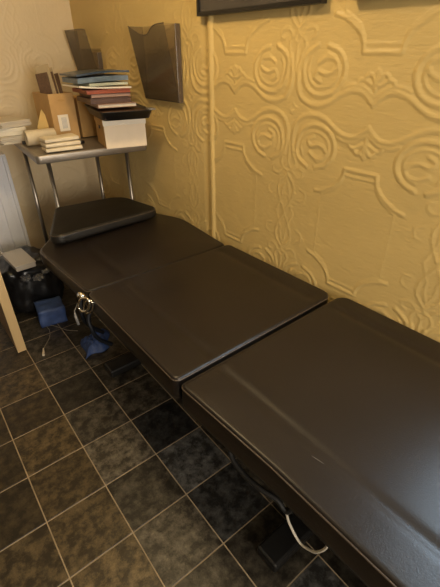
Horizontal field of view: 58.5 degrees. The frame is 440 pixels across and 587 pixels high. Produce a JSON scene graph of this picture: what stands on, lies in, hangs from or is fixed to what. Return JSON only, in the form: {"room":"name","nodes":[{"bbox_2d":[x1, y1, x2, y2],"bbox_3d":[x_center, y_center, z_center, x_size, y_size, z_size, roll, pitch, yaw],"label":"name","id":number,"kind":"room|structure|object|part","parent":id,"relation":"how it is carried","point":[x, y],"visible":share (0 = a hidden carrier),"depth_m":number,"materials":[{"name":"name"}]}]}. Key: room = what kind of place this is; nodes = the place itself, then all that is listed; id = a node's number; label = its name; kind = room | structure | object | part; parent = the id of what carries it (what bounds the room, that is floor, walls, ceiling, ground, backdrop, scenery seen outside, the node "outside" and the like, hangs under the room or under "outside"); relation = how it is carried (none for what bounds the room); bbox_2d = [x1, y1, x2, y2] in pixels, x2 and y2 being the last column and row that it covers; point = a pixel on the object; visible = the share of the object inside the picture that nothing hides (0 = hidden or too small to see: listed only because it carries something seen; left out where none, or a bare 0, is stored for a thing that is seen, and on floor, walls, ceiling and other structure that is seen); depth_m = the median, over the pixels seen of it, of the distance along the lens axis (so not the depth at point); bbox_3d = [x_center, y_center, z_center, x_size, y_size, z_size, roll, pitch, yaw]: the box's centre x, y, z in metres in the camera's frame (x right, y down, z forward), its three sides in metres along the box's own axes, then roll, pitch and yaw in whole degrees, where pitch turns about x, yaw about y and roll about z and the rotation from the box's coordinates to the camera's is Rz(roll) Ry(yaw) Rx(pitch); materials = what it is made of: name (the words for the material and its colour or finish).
{"room":"examination room","nodes":[
{"label":"examination room","id":0,"kind":"room"},
{"bbox_2d":[0,0,101,248],"bbox_3d":[-2.159,-0.939,2.078,3.015,2.450,0.002,-23,38,-32],"label":"wall","id":1,"kind":"structure","parent":0,"point":[32,33],"depth_m":2.66,"materials":[{"name":"beige paint"}]},
{"bbox_2d":[0,152,30,255],"bbox_3d":[-1.869,-0.374,2.606,1.060,0.932,0.116,-23,38,-32],"label":"radiator","id":2,"kind":"object","parent":1,"relation":"attached to","point":[13,232],"visible":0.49,"depth_m":2.79,"materials":[{"name":"white metal"}]},
{"bbox_2d":[0,282,366,586],"bbox_3d":[-0.525,1.156,1.047,3.236,0.060,5.320,-23,38,-32],"label":"floor","id":3,"kind":"structure","parent":0,"point":[106,481],"depth_m":1.58,"materials":[{"name":"tile"}]},
{"bbox_2d":[0,272,26,352],"bbox_3d":[-1.345,-0.028,2.353,0.052,0.600,0.561,-23,38,-32],"label":"panel","id":4,"kind":"object","parent":3,"relation":"on","point":[8,319],"visible":1,"depth_m":2.22,"materials":[{"name":"brown wood"}]},
{"bbox_2d":[0,245,64,312],"bbox_3d":[-1.314,-0.116,2.710,0.398,0.377,0.414,-23,38,-32],"label":"bag","id":5,"kind":"object","parent":3,"relation":"on","point":[22,295],"visible":0.57,"depth_m":2.57,"materials":[{"name":"plastic"}]},
{"bbox_2d":[1,248,35,271],"bbox_3d":[-1.269,-0.213,2.480,0.126,0.038,0.266,-26,40,-35],"label":"plastic container","id":6,"kind":"object","parent":5,"relation":"on","point":[19,260],"visible":1,"depth_m":2.44,"materials":[{"name":"beige plastic"}]},
{"bbox_2d":[20,274,30,280],"bbox_3d":[-1.233,-0.104,2.501,0.067,0.034,0.050,-23,38,-32],"label":"wrapper","id":7,"kind":"object","parent":5,"relation":"on","point":[27,277],"visible":1,"depth_m":2.49,"materials":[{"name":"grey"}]},
{"bbox_2d":[32,273,43,280],"bbox_3d":[-1.176,-0.107,2.541,0.071,0.037,0.056,-23,38,-32],"label":"wrapper","id":8,"kind":"object","parent":5,"relation":"on","point":[39,276],"visible":1,"depth_m":2.53,"materials":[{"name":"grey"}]},
{"bbox_2d":[41,268,49,273],"bbox_3d":[-1.147,-0.151,2.581,0.066,0.030,0.046,-23,38,-32],"label":"wrapper","id":9,"kind":"object","parent":5,"relation":"on","point":[46,270],"visible":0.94,"depth_m":2.57,"materials":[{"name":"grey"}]},
{"bbox_2d":[33,296,67,327],"bbox_3d":[-1.110,0.116,2.575,0.168,0.120,0.162,-18,36,-26],"label":"bag","id":10,"kind":"object","parent":3,"relation":"on","point":[50,311],"visible":1,"depth_m":2.53,"materials":[{"name":"fabric"}]},
{"bbox_2d":[42,325,76,355],"bbox_3d":[-0.985,0.265,2.435,0.202,0.014,0.316,-10,33,-15],"label":"cord","id":11,"kind":"object","parent":3,"relation":"on","point":[43,352],"visible":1,"depth_m":2.48,"materials":[{"name":"brown plastic"}]},
{"bbox_2d":[14,136,146,301],"bbox_3d":[-0.876,-0.492,2.673,0.622,1.052,0.700,-20,37,-28],"label":"side table","id":12,"kind":"object","parent":3,"relation":"on","point":[92,147],"visible":0.34,"depth_m":2.26,"materials":[{"name":"grey metal"}]},
{"bbox_2d":[0,135,24,145],"bbox_3d":[-1.258,-0.938,2.357,0.260,0.041,0.205,27,41,37],"label":"sheaf","id":13,"kind":"object","parent":12,"relation":"on","point":[6,140],"visible":0.42,"depth_m":2.26,"materials":[{"name":"white paper"}]},
{"bbox_2d":[0,126,25,136],"bbox_3d":[-1.271,-0.974,2.336,0.203,0.040,0.240,-17,35,-25],"label":"sheaf","id":14,"kind":"object","parent":13,"relation":"on","point":[13,131],"visible":0.54,"depth_m":2.26,"materials":[{"name":"white paper"}]},
{"bbox_2d":[0,116,30,128],"bbox_3d":[-1.271,-1.013,2.326,0.251,0.033,0.195,21,38,31],"label":"sheaf","id":15,"kind":"object","parent":14,"relation":"on","point":[6,121],"visible":1,"depth_m":2.28,"materials":[{"name":"white paper"}]},
{"bbox_3d":[-1.240,-0.518,2.730,0.024,0.980,0.025,-20,37,-28],"label":"leg","id":16,"kind":"part","parent":12,"relation":"part of","materials":[{"name":"silver metal"}]},
{"bbox_2d":[23,128,56,145],"bbox_3d":[-1.023,-0.893,2.241,0.159,0.080,0.086,-21,37,-30],"label":"paper roll","id":17,"kind":"object","parent":12,"relation":"on","point":[31,137],"visible":0.77,"depth_m":2.20,"materials":[{"name":"white paper"}]},
{"bbox_2d":[37,110,48,128],"bbox_3d":[-1.049,-0.977,2.293,0.112,0.173,0.018,-25,39,-34],"label":"envelope","id":18,"kind":"object","parent":12,"relation":"on","point":[42,123],"visible":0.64,"depth_m":2.29,"materials":[{"name":"paper"}]},
{"bbox_2d":[32,91,80,137],"bbox_3d":[-0.990,-1.079,2.384,0.148,0.251,0.227,-26,40,-36],"label":"magazine file","id":19,"kind":"object","parent":12,"relation":"on","point":[59,110],"visible":0.86,"depth_m":2.31,"materials":[{"name":"brown cardboard"}]},
{"bbox_2d":[35,72,52,93],"bbox_3d":[-1.025,-1.130,2.369,0.132,0.355,0.030,10,33,16],"label":"leaflet","id":20,"kind":"object","parent":19,"relation":"in","point":[43,82],"visible":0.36,"depth_m":2.31,"materials":[{"name":"brown paper"}]},
{"bbox_2d":[35,64,56,93],"bbox_3d":[-1.007,-1.149,2.363,0.166,0.399,0.033,10,33,16],"label":"leaflet","id":21,"kind":"object","parent":19,"relation":"in","point":[43,68],"visible":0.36,"depth_m":2.30,"materials":[{"name":"beige paper"}]},
{"bbox_2d":[50,72,57,93],"bbox_3d":[-0.985,-1.139,2.381,0.127,0.357,0.028,24,39,34],"label":"leaflet","id":22,"kind":"object","parent":19,"relation":"in","point":[52,75],"visible":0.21,"depth_m":2.32,"materials":[{"name":"brown paper"}]},
{"bbox_2d":[49,67,59,92],"bbox_3d":[-0.982,-1.155,2.386,0.144,0.380,0.023,22,38,31],"label":"leaflet","id":23,"kind":"object","parent":19,"relation":"in","point":[50,68],"visible":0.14,"depth_m":2.32,"materials":[{"name":"beige paper"}]},
{"bbox_2d":[54,73,62,92],"bbox_3d":[-0.966,-1.148,2.403,0.118,0.348,0.027,10,33,16],"label":"leaflet","id":24,"kind":"object","parent":19,"relation":"in","point":[56,75],"visible":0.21,"depth_m":2.34,"materials":[{"name":"brown paper"}]},
{"bbox_3d":[-0.921,-1.008,2.323,0.062,0.089,0.001,-26,40,-35],"label":"label panel","id":25,"kind":"part","parent":19,"relation":"part of","materials":[{"name":"white paper"}]},
{"bbox_2d":[42,144,82,152],"bbox_3d":[-0.857,-0.794,2.137,0.192,0.022,0.098,-20,37,-28],"label":"bundle","id":26,"kind":"object","parent":12,"relation":"on","point":[75,146],"visible":0.84,"depth_m":2.10,"materials":[{"name":"paper"}]},
{"bbox_2d":[40,139,80,147],"bbox_3d":[-0.863,-0.817,2.130,0.188,0.022,0.098,-22,38,-31],"label":"bundle","id":27,"kind":"object","parent":26,"relation":"on","point":[75,141],"visible":0.82,"depth_m":2.10,"materials":[{"name":"paper"}]},
{"bbox_2d":[39,133,78,142],"bbox_3d":[-0.869,-0.839,2.123,0.183,0.022,0.098,-24,39,-33],"label":"bundle","id":28,"kind":"object","parent":27,"relation":"on","point":[69,136],"visible":1,"depth_m":2.10,"materials":[{"name":"paper"}]},
{"bbox_3d":[-0.986,-0.374,2.494,0.024,0.980,0.025,-20,37,-28],"label":"leg","id":29,"kind":"part","parent":12,"relation":"part of","materials":[{"name":"silver metal"}]},
{"bbox_2d":[73,95,97,136],"bbox_3d":[-0.842,-1.134,2.500,0.180,0.222,0.188,-23,38,-32],"label":"magazine file","id":30,"kind":"object","parent":12,"relation":"on","point":[86,122],"visible":0.25,"depth_m":2.42,"materials":[{"name":"brown cardboard"}]},
{"bbox_3d":[-0.859,-0.649,2.940,0.024,0.980,0.025,-20,37,-28],"label":"leg","id":31,"kind":"part","parent":12,"relation":"part of","materials":[{"name":"silver metal"}]},
{"bbox_2d":[94,116,146,148],"bbox_3d":[-0.568,-0.934,2.237,0.237,0.152,0.252,-14,34,-21],"label":"storage box","id":32,"kind":"object","parent":12,"relation":"on","point":[131,132],"visible":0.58,"depth_m":2.15,"materials":[{"name":"white cardboard"}]},
{"bbox_2d":[84,103,154,120],"bbox_3d":[-0.562,-1.008,2.166,0.284,0.048,0.446,-15,35,-23],"label":"document tray","id":33,"kind":"object","parent":32,"relation":"on","point":[139,111],"visible":0.87,"depth_m":2.04,"materials":[{"name":"black plastic"}]},
{"bbox_2d":[86,101,136,108],"bbox_3d":[-0.604,-1.051,2.171,0.210,0.017,0.260,-17,35,-25],"label":"notebook","id":34,"kind":"object","parent":33,"relation":"on","point":[122,104],"visible":0.61,"depth_m":2.08,"materials":[{"name":"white paper"}]},
{"bbox_2d":[77,95,131,104],"bbox_3d":[-0.641,-1.077,2.173,0.225,0.024,0.250,-19,36,-28],"label":"notebook","id":35,"kind":"object","parent":34,"relation":"on","point":[84,99],"visible":0.84,"depth_m":2.09,"materials":[{"name":"brown paper"}]},
{"bbox_2d":[79,92,130,97],"bbox_3d":[-0.642,-1.113,2.190,0.220,0.018,0.240,-18,36,-26],"label":"book","id":36,"kind":"object","parent":35,"relation":"on","point":[107,95],"visible":0.62,"depth_m":2.10,"materials":[{"name":"brown paper"}]},
{"bbox_2d":[72,88,130,94],"bbox_3d":[-0.658,-1.129,2.180,0.245,0.018,0.250,-20,37,-28],"label":"book","id":37,"kind":"object","parent":36,"relation":"on","point":[87,91],"visible":0.84,"depth_m":2.10,"materials":[{"name":"red paper"}]},
{"bbox_2d":[62,84,131,88],"bbox_3d":[-0.679,-1.143,2.165,0.300,0.022,0.259,-23,38,-32],"label":"sheaf","id":38,"kind":"object","parent":37,"relation":"on","point":[69,85],"visible":0.75,"depth_m":2.11,"materials":[{"name":"white paper"}]},
{"bbox_2d":[73,81,127,86],"bbox_3d":[-0.662,-1.159,2.167,0.225,0.013,0.249,-23,38,-32],"label":"sheaf","id":39,"kind":"object","parent":38,"relation":"on","point":[103,83],"visible":0.73,"depth_m":2.11,"materials":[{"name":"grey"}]},
{"bbox_2d":[62,74,127,83],"bbox_3d":[-0.682,-1.171,2.141,0.290,0.030,0.239,-23,38,-32],"label":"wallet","id":40,"kind":"object","parent":39,"relation":"on","point":[91,78],"visible":0.94,"depth_m":2.08,"materials":[{"name":"blue plastic"}]},
{"bbox_2d":[59,69,128,76],"bbox_3d":[-0.681,-1.194,2.125,0.300,0.023,0.259,-23,38,-32],"label":"folder","id":41,"kind":"object","parent":40,"relation":"on","point":[78,73],"visible":1,"depth_m":2.07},
{"bbox_3d":[-0.567,-0.983,2.207,0.234,0.036,0.252,-14,34,-21],"label":"lid","id":42,"kind":"part","parent":32,"relation":"part of","materials":[{"name":"white cardboard"}]},
{"bbox_3d":[-0.595,-0.526,2.737,0.024,0.980,0.025,-20,37,-28],"label":"leg","id":43,"kind":"part","parent":12,"relation":"part of","materials":[{"name":"silver metal"}]},
{"bbox_2d":[80,328,109,358],"bbox_3d":[-0.747,0.273,2.360,0.220,0.069,0.202,-23,38,-32],"label":"cloth","id":44,"kind":"object","parent":3,"relation":"on","point":[89,343],"visible":0.69,"depth_m":2.31,"materials":[{"name":"fabric"}]},
{"bbox_2d":[40,197,439,586],"bbox_3d":[0.158,0.382,1.546,0.875,0.706,3.253,-23,38,-32],"label":"massage table","id":45,"kind":"object","parent":3,"relation":"on","point":[334,406],"visible":1,"depth_m":1.24,"materials":[{"name":"brown leather"}]},
{"bbox_2d":[69,0,439,341],"bbox_3d":[0.624,-0.412,1.191,0.017,2.450,5.120,-23,38,-32],"label":"wall","id":46,"kind":"structure","parent":0,"point":[304,141],"depth_m":1.54,"materials":[{"name":"paint"}]},
{"bbox_2d":[64,29,103,73],"bbox_3d":[-0.883,-1.531,2.581,0.090,0.338,0.324,-23,38,-32],"label":"file holder","id":47,"kind":"object","parent":46,"relation":"attached to","point":[99,54],"visible":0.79,"depth_m":2.49,"materials":[{"name":"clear plastic"}]},
{"bbox_2d":[128,22,183,102],"bbox_3d":[-0.329,-1.170,2.007,0.090,0.337,0.343,-23,38,-32],"label":"file holder","id":48,"kind":"object","parent":46,"relation":"attached to","point":[177,25],"visible":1,"depth_m":1.91,"materials":[{"name":"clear plastic"}]},
{"bbox_3d":[-0.305,-1.038,2.113,0.018,0.003,0.332,-23,38,-32],"label":"panel","id":49,"kind":"part","parent":48,"relation":"part of","materials":[{"name":"brown plastic"}]},
{"bbox_2d":[196,0,326,16],"bbox_3d":[0.120,-1.256,1.365,0.026,0.448,0.671,-23,38,-32],"label":"picture frame","id":50,"kind":"object","parent":46,"relation":"attached to","point":[203,7],"visible":1,"depth_m":1.50,"materials":[{"name":"black"}]},
{"bbox_3d":[0.122,-1.257,1.366,0.014,0.420,0.643,-23,38,-32],"label":"picture panel","id":51,"kind":"part","parent":50,"relation":"part of","materials":[{"name":"grey glass"}]}
]}

